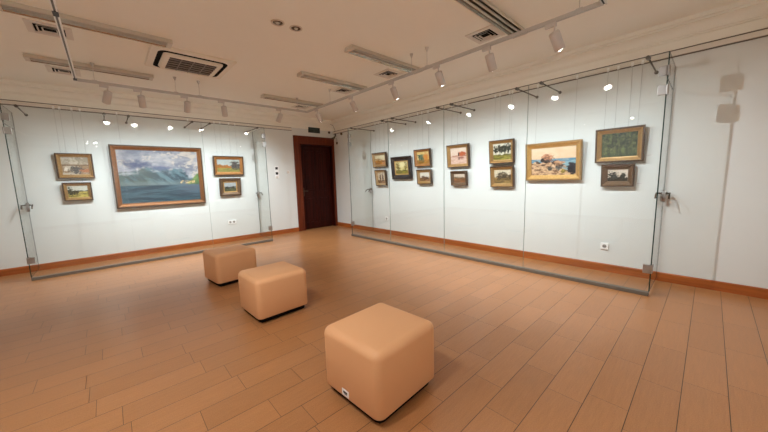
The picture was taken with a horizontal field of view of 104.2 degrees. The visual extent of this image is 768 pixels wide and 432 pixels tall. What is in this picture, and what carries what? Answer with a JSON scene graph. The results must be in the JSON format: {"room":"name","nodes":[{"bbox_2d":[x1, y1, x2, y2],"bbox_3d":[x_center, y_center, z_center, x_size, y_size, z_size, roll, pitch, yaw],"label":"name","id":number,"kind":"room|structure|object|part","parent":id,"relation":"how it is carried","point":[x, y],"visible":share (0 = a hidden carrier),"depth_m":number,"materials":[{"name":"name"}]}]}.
{"room":"museum","nodes":[
{"label":"museum","id":0,"kind":"room"},
{"bbox_2d":[0,105,332,269],"bbox_3d":[-4.347,-0.940,7.166,7.429,3.300,0.160,-8,10,-42],"label":"wall","id":1,"kind":"structure","parent":0,"point":[63,230],"depth_m":6.12,"materials":[{"name":"white paint"}]},
{"bbox_2d":[52,106,94,178],"bbox_3d":[-5.807,-1.355,5.558,0.495,1.300,0.110,-8,10,-42],"label":"framed painting","id":2,"kind":"object","parent":1,"relation":"attached to","point":[68,165],"visible":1,"depth_m":5.60,"materials":[{"name":"wood"}]},
{"bbox_3d":[-5.794,-0.940,5.609,0.495,0.462,0.062,-8,16,-42],"label":"frame","id":3,"kind":"part","parent":2,"relation":"part of","materials":[{"name":"brown wood"}]},
{"bbox_2d":[58,107,93,200],"bbox_3d":[-5.822,-1.146,5.580,0.390,1.720,0.108,-8,10,-42],"label":"framed painting","id":4,"kind":"object","parent":1,"relation":"attached to","point":[75,191],"visible":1,"depth_m":5.66,"materials":[{"name":"paint"}]},
{"bbox_3d":[-5.798,-0.463,5.662,0.390,0.342,0.062,-8,16,-42],"label":"frame","id":5,"kind":"part","parent":4,"relation":"part of","materials":[{"name":"brown wood"}]},
{"bbox_2d":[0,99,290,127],"bbox_3d":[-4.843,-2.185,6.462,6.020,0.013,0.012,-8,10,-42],"label":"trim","id":6,"kind":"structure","parent":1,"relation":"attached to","point":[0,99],"depth_m":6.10,"materials":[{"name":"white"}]},
{"bbox_2d":[2,104,291,130],"bbox_3d":[-4.840,-2.109,6.471,6.020,0.012,0.014,-8,10,-42],"label":"trim","id":7,"kind":"structure","parent":1,"relation":"attached to","point":[2,104],"depth_m":6.18,"materials":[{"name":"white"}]},
{"bbox_2d":[0,227,298,276],"bbox_3d":[-4.748,0.716,6.839,6.050,0.120,0.018,-8,10,-42],"label":"baseboard","id":8,"kind":"structure","parent":1,"relation":"attached to","point":[45,266],"depth_m":6.35,"materials":[{"name":"brown wood"}]},
{"bbox_2d":[108,112,205,208],"bbox_3d":[-4.843,-1.180,6.457,1.590,1.928,0.129,-8,10,-42],"label":"framed painting","id":9,"kind":"object","parent":1,"relation":"attached to","point":[153,176],"visible":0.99,"depth_m":6.44,"materials":[{"name":"paint"}]},
{"bbox_3d":[-4.833,-0.860,6.497,1.590,1.282,0.062,-8,13,-42],"label":"frame","id":10,"kind":"part","parent":9,"relation":"part of","materials":[{"name":"brown wood"}]},
{"bbox_2d":[0,78,332,131],"bbox_3d":[-4.278,-2.413,6.858,7.429,0.305,0.165,-8,10,-42],"label":"trim","id":11,"kind":"structure","parent":1,"relation":"attached to","point":[10,89],"depth_m":6.12,"materials":[{"name":"beige paint"}]},
{"bbox_2d":[212,121,243,175],"bbox_3d":[-3.851,-1.645,7.344,0.685,1.285,0.111,-8,10,-42],"label":"framed painting","id":12,"kind":"object","parent":1,"relation":"attached to","point":[222,165],"visible":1,"depth_m":7.38,"materials":[{"name":"paint"}]},
{"bbox_3d":[-3.838,-1.242,7.393,0.685,0.472,0.062,-8,16,-42],"label":"frame","id":13,"kind":"part","parent":12,"relation":"part of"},
{"bbox_2d":[219,122,241,195],"bbox_3d":[-3.854,-1.394,7.375,0.490,1.790,0.118,-8,10,-42],"label":"framed painting","id":14,"kind":"object","parent":1,"relation":"attached to","point":[227,186],"visible":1,"depth_m":7.45,"materials":[{"name":"wood"}]},
{"bbox_3d":[-3.830,-0.724,7.455,0.490,0.437,0.062,-8,16,-42],"label":"frame","id":15,"kind":"part","parent":14,"relation":"part of","materials":[{"name":"brown wood"}]},
{"bbox_2d":[228,220,235,223],"bbox_3d":[-3.864,0.151,7.601,0.200,0.100,0.018,-8,10,-42],"label":"power socket","id":16,"kind":"object","parent":1,"relation":"attached to","point":[229,221],"visible":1,"depth_m":7.59,"materials":[{"name":"white plastic"}]},
{"bbox_2d":[274,166,278,178],"bbox_3d":[-2.975,-1.213,8.291,0.110,0.340,0.015,-8,10,-42],"label":"switch panel","id":17,"kind":"object","parent":1,"relation":"attached to","point":[275,167],"visible":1,"depth_m":8.29,"materials":[{"name":"white plastic"}]},
{"bbox_2d":[308,127,319,132],"bbox_3d":[-2.096,-2.570,8.956,0.380,0.155,0.036,-8,10,-42],"label":"exit sign","id":18,"kind":"object","parent":1,"relation":"attached to","point":[310,129],"visible":1,"depth_m":8.92,"materials":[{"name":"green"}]},
{"bbox_2d":[293,135,337,230],"bbox_3d":[-2.106,-1.004,9.210,1.371,2.785,0.202,-8,10,-42],"label":"door","id":19,"kind":"structure","parent":1,"relation":"in","point":[314,157],"depth_m":9.22,"materials":[{"name":"brown wood"}]},
{"bbox_2d":[0,0,740,119],"bbox_3d":[-1.275,-2.286,3.590,7.749,0.100,10.236,-8,10,-42],"label":"ceiling","id":20,"kind":"structure","parent":0,"point":[269,57],"depth_m":3.87,"materials":[{"name":"beige paint"}]},
{"bbox_2d":[22,18,73,40],"bbox_3d":[-3.845,-2.137,3.439,0.370,0.014,0.370,-8,10,-42],"label":"ceiling vent","id":21,"kind":"object","parent":20,"relation":"in","point":[38,27],"visible":0.82,"depth_m":3.41,"materials":[{"name":"beige metal"}]},
{"bbox_2d":[48,0,76,80],"bbox_3d":[-2.569,-1.885,2.261,0.052,0.289,5.493,-8,10,-42],"label":"track","id":22,"kind":"object","parent":20,"relation":"hanging from","point":[52,3],"visible":1,"depth_m":3.00,"materials":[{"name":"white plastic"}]},
{"bbox_2d":[45,65,80,76],"bbox_3d":[-4.999,-2.261,4.667,0.370,0.014,0.370,-8,10,-42],"label":"ceiling vent","id":23,"kind":"object","parent":20,"relation":"in","point":[53,69],"visible":0.78,"depth_m":4.64,"materials":[{"name":"beige metal"}]},
{"bbox_2d":[0,0,172,48],"bbox_3d":[-3.240,-2.121,3.345,1.420,0.056,0.190,-8,10,-42],"label":"fitting","id":24,"kind":"object","parent":20,"relation":"attached to","point":[5,5],"visible":1,"depth_m":3.27,"materials":[{"name":"metal"}]},
{"bbox_2d":[23,53,153,80],"bbox_3d":[-4.381,-2.240,4.531,1.400,0.056,0.190,-8,10,-42],"label":"fitting","id":25,"kind":"object","parent":20,"relation":"attached to","point":[28,57],"visible":1,"depth_m":4.45,"materials":[{"name":"metal"}]},
{"bbox_2d":[144,44,236,78],"bbox_3d":[-2.904,-2.267,4.491,1.030,0.074,0.910,-8,10,-42],"label":"air conditioner","id":26,"kind":"object","parent":20,"relation":"attached to","point":[173,59],"visible":1,"depth_m":4.35,"materials":[{"name":"beige plastic"}]},
{"bbox_2d":[165,57,215,75],"bbox_3d":[-2.903,-2.239,4.494,0.590,0.018,0.540,-8,10,-42],"label":"grille","id":27,"kind":"object","parent":26,"relation":"attached to","point":[171,63],"depth_m":4.48,"materials":[{"name":"grey"}]},
{"bbox_2d":[153,50,227,76],"bbox_3d":[-2.904,-2.276,4.489,0.860,0.016,0.770,-8,10,-42],"label":"outlet","id":28,"kind":"object","parent":26,"relation":"attached to","point":[159,55],"depth_m":4.38,"materials":[{"name":"white plastic"}]},
{"bbox_2d":[74,62,307,112],"bbox_3d":[-3.098,-2.284,5.513,3.707,0.288,0.052,-8,10,-42],"label":"track","id":29,"kind":"object","parent":20,"relation":"hanging from","point":[94,81],"visible":0.99,"depth_m":5.09,"materials":[{"name":"silver metal"}]},
{"bbox_2d":[99,84,111,104],"bbox_3d":[-4.232,-1.846,4.557,0.140,0.277,0.172,-8,10,-42],"label":"track spotlight","id":30,"kind":"object","parent":29,"relation":"attached to","point":[107,95],"visible":1,"depth_m":4.53,"materials":[{"name":"white metal"}]},
{"bbox_2d":[133,89,146,107],"bbox_3d":[-3.932,-1.889,4.837,0.138,0.279,0.172,-4,8,-20],"label":"track spotlight","id":31,"kind":"object","parent":29,"relation":"attached to","point":[141,98],"visible":1,"depth_m":4.80,"materials":[{"name":"white metal"}]},
{"bbox_2d":[181,95,190,112],"bbox_3d":[-3.480,-1.954,5.245,0.140,0.279,0.173,-8,10,-42],"label":"track spotlight","id":32,"kind":"object","parent":29,"relation":"attached to","point":[187,105],"visible":1,"depth_m":5.22,"materials":[{"name":"white metal"}]},
{"bbox_3d":[-3.095,-2.159,5.529,3.707,0.035,0.037,-8,10,-42],"label":"rail","id":33,"kind":"part","parent":29,"relation":"part of","materials":[{"name":"silver metal"}]},
{"bbox_2d":[218,100,227,116],"bbox_3d":[-3.042,-2.019,5.654,0.138,0.278,0.176,-4,8,-20],"label":"track spotlight","id":34,"kind":"object","parent":29,"relation":"attached to","point":[223,108],"visible":1,"depth_m":5.62,"materials":[{"name":"white metal"}]},
{"bbox_2d":[276,108,282,122],"bbox_3d":[-2.239,-2.133,6.378,0.140,0.278,0.172,-8,10,-42],"label":"track spotlight","id":35,"kind":"object","parent":29,"relation":"attached to","point":[280,115],"visible":1,"depth_m":6.34,"materials":[{"name":"white metal"}]},
{"bbox_2d":[271,19,284,25],"bbox_3d":[-1.217,-2.206,3.422,0.150,0.020,0.150,-8,10,-42],"label":"recessed light","id":36,"kind":"object","parent":20,"relation":"in","point":[276,22],"visible":1,"depth_m":3.41,"materials":[{"name":"metal"}]},
{"bbox_2d":[260,94,322,106],"bbox_3d":[-2.024,-2.584,6.712,1.420,0.056,0.190,-8,10,-42],"label":"fitting","id":37,"kind":"object","parent":20,"relation":"attached to","point":[265,96],"visible":0.82,"depth_m":6.60,"materials":[{"name":"metal"}]},
{"bbox_2d":[289,25,301,31],"bbox_3d":[-1.049,-2.229,3.562,0.150,0.020,0.150,-8,10,-42],"label":"recessed light","id":38,"kind":"object","parent":20,"relation":"in","point":[296,28],"visible":1,"depth_m":3.55,"materials":[{"name":"metal"}]},
{"bbox_2d":[292,104,311,108],"bbox_3d":[-2.027,-2.685,7.342,0.370,0.014,0.370,-8,10,-42],"label":"ceiling vent","id":39,"kind":"object","parent":20,"relation":"in","point":[300,106],"visible":0.97,"depth_m":7.32,"materials":[{"name":"beige metal"}]},
{"bbox_2d":[297,71,367,90],"bbox_3d":[-0.902,-2.459,5.482,1.410,0.056,0.190,-8,10,-42],"label":"fitting","id":40,"kind":"object","parent":20,"relation":"attached to","point":[301,74],"visible":0.87,"depth_m":5.38,"materials":[{"name":"metal"}]},
{"bbox_2d":[332,87,355,93],"bbox_3d":[-0.824,-2.563,6.118,0.370,0.014,0.370,-8,10,-42],"label":"ceiling vent","id":41,"kind":"object","parent":20,"relation":"in","point":[342,90],"visible":0.95,"depth_m":6.10,"materials":[{"name":"beige metal"}]},
{"bbox_2d":[344,44,422,74],"bbox_3d":[0.049,-2.369,4.567,1.460,0.056,0.190,-8,10,-42],"label":"fitting","id":42,"kind":"object","parent":20,"relation":"attached to","point":[352,49],"visible":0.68,"depth_m":4.43,"materials":[{"name":"metal"}]},
{"bbox_2d":[373,68,402,78],"bbox_3d":[0.074,-2.473,5.209,0.370,0.014,0.370,-8,10,-42],"label":"ceiling vent","id":43,"kind":"object","parent":20,"relation":"in","point":[387,73],"visible":1,"depth_m":5.19,"materials":[{"name":"beige metal"}]},
{"bbox_2d":[306,0,601,112],"bbox_3d":[0.125,-2.274,4.722,0.052,0.288,5.493,-8,10,-42],"label":"track","id":44,"kind":"object","parent":20,"relation":"hanging from","point":[579,10],"visible":0.98,"depth_m":3.62,"materials":[{"name":"silver metal"}]},
{"bbox_2d":[315,109,322,122],"bbox_3d":[-1.415,-2.170,6.484,0.175,0.278,0.140,-8,10,-42],"label":"track spotlight","id":45,"kind":"object","parent":44,"relation":"attached to","point":[317,114],"visible":1,"depth_m":6.44,"materials":[{"name":"white metal"}]},
{"bbox_2d":[348,96,357,111],"bbox_3d":[-0.574,-2.078,5.578,0.175,0.278,0.140,-8,10,-42],"label":"track spotlight","id":46,"kind":"object","parent":44,"relation":"attached to","point":[352,103],"visible":1,"depth_m":5.53,"materials":[{"name":"white metal"}]},
{"bbox_2d":[388,81,399,99],"bbox_3d":[0.159,-1.998,4.788,0.175,0.278,0.140,-8,10,-42],"label":"track spotlight","id":47,"kind":"object","parent":44,"relation":"attached to","point":[393,90],"visible":1,"depth_m":4.74,"materials":[{"name":"grey metal"}]},
{"bbox_2d":[433,64,445,86],"bbox_3d":[0.763,-1.933,4.137,0.175,0.278,0.142,-8,10,-42],"label":"track spotlight","id":48,"kind":"object","parent":44,"relation":"attached to","point":[439,75],"visible":1,"depth_m":4.09,"materials":[{"name":"grey metal"}]},
{"bbox_2d":[482,46,496,71],"bbox_3d":[1.270,-1.877,3.592,0.175,0.278,0.144,-8,10,-42],"label":"track spotlight","id":49,"kind":"object","parent":44,"relation":"attached to","point":[490,59],"visible":1,"depth_m":3.55,"materials":[{"name":"grey metal"}]},
{"bbox_2d":[545,21,564,52],"bbox_3d":[1.763,-1.826,3.069,0.178,0.277,0.138,-4,8,-21],"label":"track spotlight","id":50,"kind":"object","parent":44,"relation":"attached to","point":[556,39],"visible":1,"depth_m":3.02,"materials":[{"name":"grey metal"}]},
{"bbox_2d":[465,25,505,43],"bbox_3d":[1.308,-2.337,3.865,0.370,0.014,0.370,-8,10,-42],"label":"ceiling vent","id":51,"kind":"object","parent":20,"relation":"in","point":[490,32],"visible":0.97,"depth_m":3.85,"materials":[{"name":"beige metal"}]},
{"bbox_2d":[454,0,526,38],"bbox_3d":[1.202,-2.244,3.324,1.460,0.056,0.190,-8,10,-42],"label":"fitting","id":52,"kind":"object","parent":20,"relation":"attached to","point":[484,9],"visible":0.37,"depth_m":3.33,"materials":[{"name":"metal"}]},
{"bbox_2d":[599,0,606,5],"bbox_3d":[0.654,-1.876,1.471,3.707,0.288,0.052,-8,10,-42],"label":"track","id":53,"kind":"object","parent":20,"relation":"hanging from","point":[602,2],"visible":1,"depth_m":2.69,"materials":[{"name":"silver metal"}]},
{"bbox_2d":[0,225,767,431],"bbox_3d":[-1.180,1.085,4.019,7.749,0.100,10.236,-8,10,-42],"label":"floor","id":54,"kind":"structure","parent":0,"point":[158,345],"depth_m":2.66,"materials":[{"name":"brown wood"}]},
{"bbox_2d":[0,103,272,280],"bbox_3d":[-4.577,-0.566,6.315,4.018,2.786,0.825,-8,10,-42],"label":"glass screen","id":55,"kind":"object","parent":54,"relation":"on","point":[6,116],"visible":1,"depth_m":5.43,"materials":[{"name":"teal"}]},
{"bbox_3d":[-6.089,-1.595,4.832,0.012,0.285,0.782,-8,10,-42],"label":"transom pane","id":56,"kind":"part","parent":55,"relation":"part of","materials":[{"name":"clear glass"}]},
{"bbox_2d":[2,123,38,276],"bbox_3d":[-6.033,-0.232,4.987,0.147,2.440,0.782,-8,10,-42],"label":"door","id":57,"kind":"structure","parent":55,"relation":"attached to","point":[32,258],"depth_m":4.93,"materials":[{"name":"teal"}]},
{"bbox_3d":[-5.294,-0.406,5.142,1.326,2.765,0.012,-8,10,-42],"label":"glass pane","id":58,"kind":"part","parent":55,"relation":"part of","materials":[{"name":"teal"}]},
{"bbox_3d":[-4.318,-0.547,6.034,1.326,2.765,0.012,-8,10,-42],"label":"glass pane","id":59,"kind":"part","parent":55,"relation":"part of","materials":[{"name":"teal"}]},
{"bbox_3d":[-3.341,-0.688,6.926,1.326,2.765,0.012,-8,10,-42],"label":"glass pane","id":60,"kind":"part","parent":55,"relation":"part of","materials":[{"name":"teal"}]},
{"bbox_2d":[253,140,272,238],"bbox_3d":[-3.104,-0.655,7.663,0.147,2.440,0.782,-8,10,-42],"label":"door","id":61,"kind":"structure","parent":55,"relation":"attached to","point":[263,143],"depth_m":7.62,"materials":[{"name":"teal"}]},
{"bbox_2d":[203,244,256,286],"bbox_3d":[-2.390,0.745,4.650,0.568,0.484,0.594,5,10,41],"label":"ottoman","id":62,"kind":"object","parent":54,"relation":"on","point":[222,265],"visible":0.84,"depth_m":4.43,"materials":[{"name":"beige leather"}]},
{"bbox_3d":[-2.384,0.950,4.676,0.508,0.050,0.534,5,10,41],"label":"board","id":63,"kind":"part","parent":62,"relation":"part of","materials":[{"name":"black"}]},
{"bbox_2d":[238,261,307,322],"bbox_3d":[-1.296,0.860,3.501,0.594,0.484,0.568,-9,10,-44],"label":"ottoman","id":64,"kind":"object","parent":54,"relation":"on","point":[268,292],"visible":1,"depth_m":3.30,"materials":[{"name":"beige leather"}]},
{"bbox_3d":[-1.291,1.065,3.527,0.534,0.050,0.508,-9,10,-44],"label":"board","id":65,"kind":"part","parent":64,"relation":"part of","materials":[{"name":"black"}]},
{"bbox_2d":[324,303,433,423],"bbox_3d":[-0.028,0.996,2.147,0.568,0.484,0.597,5,10,44],"label":"ottoman","id":66,"kind":"object","parent":54,"relation":"on","point":[379,356],"visible":1,"depth_m":1.94,"materials":[{"name":"beige leather"}]},
{"bbox_3d":[-0.021,1.202,2.174,0.508,0.050,0.534,5,10,44],"label":"board","id":67,"kind":"part","parent":66,"relation":"part of","materials":[{"name":"black"}]},
{"bbox_2d":[347,51,675,295],"bbox_3d":[1.405,-0.676,5.853,0.798,2.786,5.978,-8,10,-42],"label":"glass screen","id":68,"kind":"object","parent":54,"relation":"on","point":[669,70],"visible":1,"depth_m":4.47,"materials":[{"name":"teal"}]},
{"bbox_2d":[348,140,372,233],"bbox_3d":[-0.615,-0.773,8.038,0.755,2.440,0.147,-8,10,-42],"label":"door","id":69,"kind":"structure","parent":68,"relation":"attached to","point":[349,143],"depth_m":7.96,"materials":[{"name":"teal"}]},
{"bbox_3d":[-0.382,-0.811,7.238,0.012,2.765,1.476,-8,10,-42],"label":"glass pane","id":70,"kind":"part","parent":68,"relation":"part of","materials":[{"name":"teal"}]},
{"bbox_3d":[0.624,-0.702,6.155,0.012,2.765,1.481,-8,10,-42],"label":"glass pane","id":71,"kind":"part","parent":68,"relation":"part of","materials":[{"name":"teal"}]},
{"bbox_3d":[1.635,-0.592,5.065,0.012,2.765,1.493,-8,10,-42],"label":"glass pane","id":72,"kind":"part","parent":68,"relation":"part of","materials":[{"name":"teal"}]},
{"bbox_3d":[2.648,-0.482,3.974,0.012,2.765,1.484,-8,10,-42],"label":"glass pane","id":73,"kind":"part","parent":68,"relation":"part of","materials":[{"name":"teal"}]},
{"bbox_3d":[3.263,-1.829,3.631,0.789,0.017,0.018,-8,10,-42],"label":"support rod","id":74,"kind":"part","parent":68,"relation":"part of","materials":[{"name":"grey metal"}]},
{"bbox_2d":[642,80,673,291],"bbox_3d":[3.421,-0.334,3.689,0.755,2.440,0.147,-8,10,-42],"label":"door","id":75,"kind":"structure","parent":68,"relation":"attached to","point":[660,195],"depth_m":3.60,"materials":[{"name":"teal"}]},
{"bbox_3d":[3.402,-1.697,3.534,0.755,0.285,0.012,-8,10,-42],"label":"transom pane","id":76,"kind":"part","parent":68,"relation":"part of","materials":[{"name":"clear glass"}]},
{"bbox_2d":[333,36,767,288],"bbox_3d":[1.558,-1.003,6.350,0.160,3.300,10.236,-8,10,-42],"label":"wall","id":77,"kind":"structure","parent":0,"point":[714,226],"depth_m":4.40,"materials":[{"name":"white paint"}]},
{"bbox_2d":[372,122,387,167],"bbox_3d":[-0.127,-1.870,7.834,0.102,1.170,0.540,-8,10,-42],"label":"framed painting","id":78,"kind":"object","parent":77,"relation":"attached to","point":[379,159],"visible":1,"depth_m":7.88,"materials":[{"name":"wood"}]},
{"bbox_3d":[-0.117,-1.480,7.882,0.062,0.382,0.540,-16,15,-41],"label":"frame","id":79,"kind":"part","parent":78,"relation":"part of","materials":[{"name":"brown wood"}]},
{"bbox_2d":[374,122,387,185],"bbox_3d":[-0.094,-1.625,7.841,0.116,1.660,0.410,-8,10,-42],"label":"framed painting","id":80,"kind":"object","parent":77,"relation":"attached to","point":[380,175],"visible":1,"depth_m":7.91,"materials":[{"name":"wood"}]},
{"bbox_3d":[-0.082,-1.011,7.914,0.062,0.422,0.410,-16,15,-41],"label":"frame","id":81,"kind":"part","parent":80,"relation":"part of","materials":[{"name":"brown wood"}]},
{"bbox_2d":[390,115,412,178],"bbox_3d":[0.408,-1.650,7.271,0.118,1.495,0.660,-8,10,-42],"label":"framed painting","id":82,"kind":"object","parent":77,"relation":"attached to","point":[401,167],"visible":1,"depth_m":7.31,"materials":[{"name":"brown wood"}]},
{"bbox_3d":[0.420,-1.180,7.330,0.062,0.548,0.660,-16,15,-41],"label":"frame","id":83,"kind":"part","parent":82,"relation":"part of","materials":[{"name":"brown wood"}]},
{"bbox_2d":[413,110,431,166],"bbox_3d":[0.868,-1.737,6.766,0.103,1.220,0.470,-8,10,-42],"label":"framed painting","id":84,"kind":"object","parent":77,"relation":"attached to","point":[422,157],"visible":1,"depth_m":6.82,"materials":[{"name":"wood"}]},
{"bbox_3d":[0.878,-1.327,6.816,0.062,0.392,0.470,-16,15,-41],"label":"frame","id":85,"kind":"part","parent":84,"relation":"part of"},
{"bbox_2d":[416,110,432,183],"bbox_3d":[0.909,-1.534,6.763,0.108,1.625,0.420,-8,10,-42],"label":"framed painting","id":86,"kind":"object","parent":77,"relation":"attached to","point":[424,176],"visible":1,"depth_m":6.82,"materials":[{"name":"wood"}]},
{"bbox_3d":[0.922,-0.898,6.839,0.062,0.342,0.420,-16,15,-41],"label":"frame","id":87,"kind":"part","parent":86,"relation":"part of","materials":[{"name":"brown wood"}]},
{"bbox_2d":[446,101,469,167],"bbox_3d":[1.507,-1.637,6.076,0.110,1.280,0.520,-8,10,-42],"label":"framed painting","id":88,"kind":"object","parent":77,"relation":"attached to","point":[458,155],"visible":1,"depth_m":6.12,"materials":[{"name":"wood"}]},
{"bbox_3d":[1.517,-1.232,6.126,0.062,0.462,0.520,-16,15,-41],"label":"frame","id":89,"kind":"part","parent":88,"relation":"part of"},
{"bbox_2d":[450,102,467,185],"bbox_3d":[1.535,-1.451,6.094,0.104,1.655,0.380,-8,10,-42],"label":"framed painting","id":90,"kind":"object","parent":77,"relation":"attached to","point":[458,178],"visible":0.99,"depth_m":6.17,"materials":[{"name":"wood"}]},
{"bbox_3d":[1.549,-0.780,6.175,0.062,0.302,0.380,-16,15,-41],"label":"frame","id":91,"kind":"part","parent":90,"relation":"part of","materials":[{"name":"brown wood"}]},
{"bbox_2d":[489,91,514,163],"bbox_3d":[2.134,-1.584,5.401,0.106,1.250,0.465,-8,10,-42],"label":"framed painting","id":92,"kind":"object","parent":77,"relation":"attached to","point":[500,151],"visible":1,"depth_m":5.45,"materials":[{"name":"paint"}]},
{"bbox_3d":[2.144,-1.174,5.452,0.062,0.422,0.465,-16,15,-41],"label":"frame","id":93,"kind":"part","parent":92,"relation":"part of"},
{"bbox_2d":[490,91,514,186],"bbox_3d":[2.158,-1.368,5.419,0.113,1.685,0.445,-8,10,-42],"label":"framed painting","id":94,"kind":"object","parent":77,"relation":"attached to","point":[500,176],"visible":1,"depth_m":5.49,"materials":[{"name":"wood"}]},
{"bbox_3d":[2.171,-0.724,5.496,0.062,0.387,0.445,-16,15,-41],"label":"frame","id":95,"kind":"part","parent":94,"relation":"part of","materials":[{"name":"gold metal"}]},
{"bbox_2d":[331,0,767,134],"bbox_3d":[1.547,-2.454,5.891,0.165,0.305,9.476,-8,10,-42],"label":"trim","id":96,"kind":"structure","parent":77,"relation":"attached to","point":[743,16],"depth_m":4.26,"materials":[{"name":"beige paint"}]},
{"bbox_2d":[338,222,767,298],"bbox_3d":[1.687,0.600,6.330,0.018,0.120,9.476,-8,10,-42],"label":"baseboard","id":97,"kind":"structure","parent":77,"relation":"attached to","point":[751,291],"depth_m":4.60,"materials":[{"name":"brown wood"}]},
{"bbox_2d":[525,75,582,180],"bbox_3d":[2.716,-1.361,4.785,0.125,1.570,0.830,-8,10,-42],"label":"framed painting","id":98,"kind":"object","parent":77,"relation":"attached to","point":[559,160],"visible":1,"depth_m":4.82,"materials":[{"name":"paint"}]},
{"bbox_3d":[2.728,-0.886,4.844,0.062,0.613,0.830,-16,15,-41],"label":"frame","id":99,"kind":"part","parent":98,"relation":"part of","materials":[{"name":"gold metal"}]},
{"bbox_2d":[600,242,608,249],"bbox_3d":[3.328,0.454,4.510,0.018,0.100,0.100,-8,10,-42],"label":"power socket","id":100,"kind":"object","parent":77,"relation":"attached to","point":[605,246],"visible":1,"depth_m":4.50,"materials":[{"name":"white plastic"}]},
{"bbox_2d":[600,62,635,186],"bbox_3d":[3.312,-1.250,4.179,0.106,1.670,0.380,-8,10,-42],"label":"framed painting","id":101,"kind":"object","parent":77,"relation":"attached to","point":[612,175],"visible":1,"depth_m":4.25,"materials":[{"name":"wood"}]},
{"bbox_3d":[3.326,-0.580,4.260,0.062,0.317,0.380,-16,15,-41],"label":"frame","id":102,"kind":"part","parent":101,"relation":"part of","materials":[{"name":"brown wood"}]},
{"bbox_2d":[595,60,645,162],"bbox_3d":[3.295,-1.420,4.152,0.112,1.325,0.550,-8,10,-42],"label":"framed painting","id":103,"kind":"object","parent":77,"relation":"attached to","point":[621,144],"visible":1,"depth_m":4.20,"materials":[{"name":"paint"}]},
{"bbox_3d":[3.305,-1.000,4.205,0.062,0.477,0.550,-16,15,-41],"label":"frame","id":104,"kind":"part","parent":103,"relation":"part of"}
]}

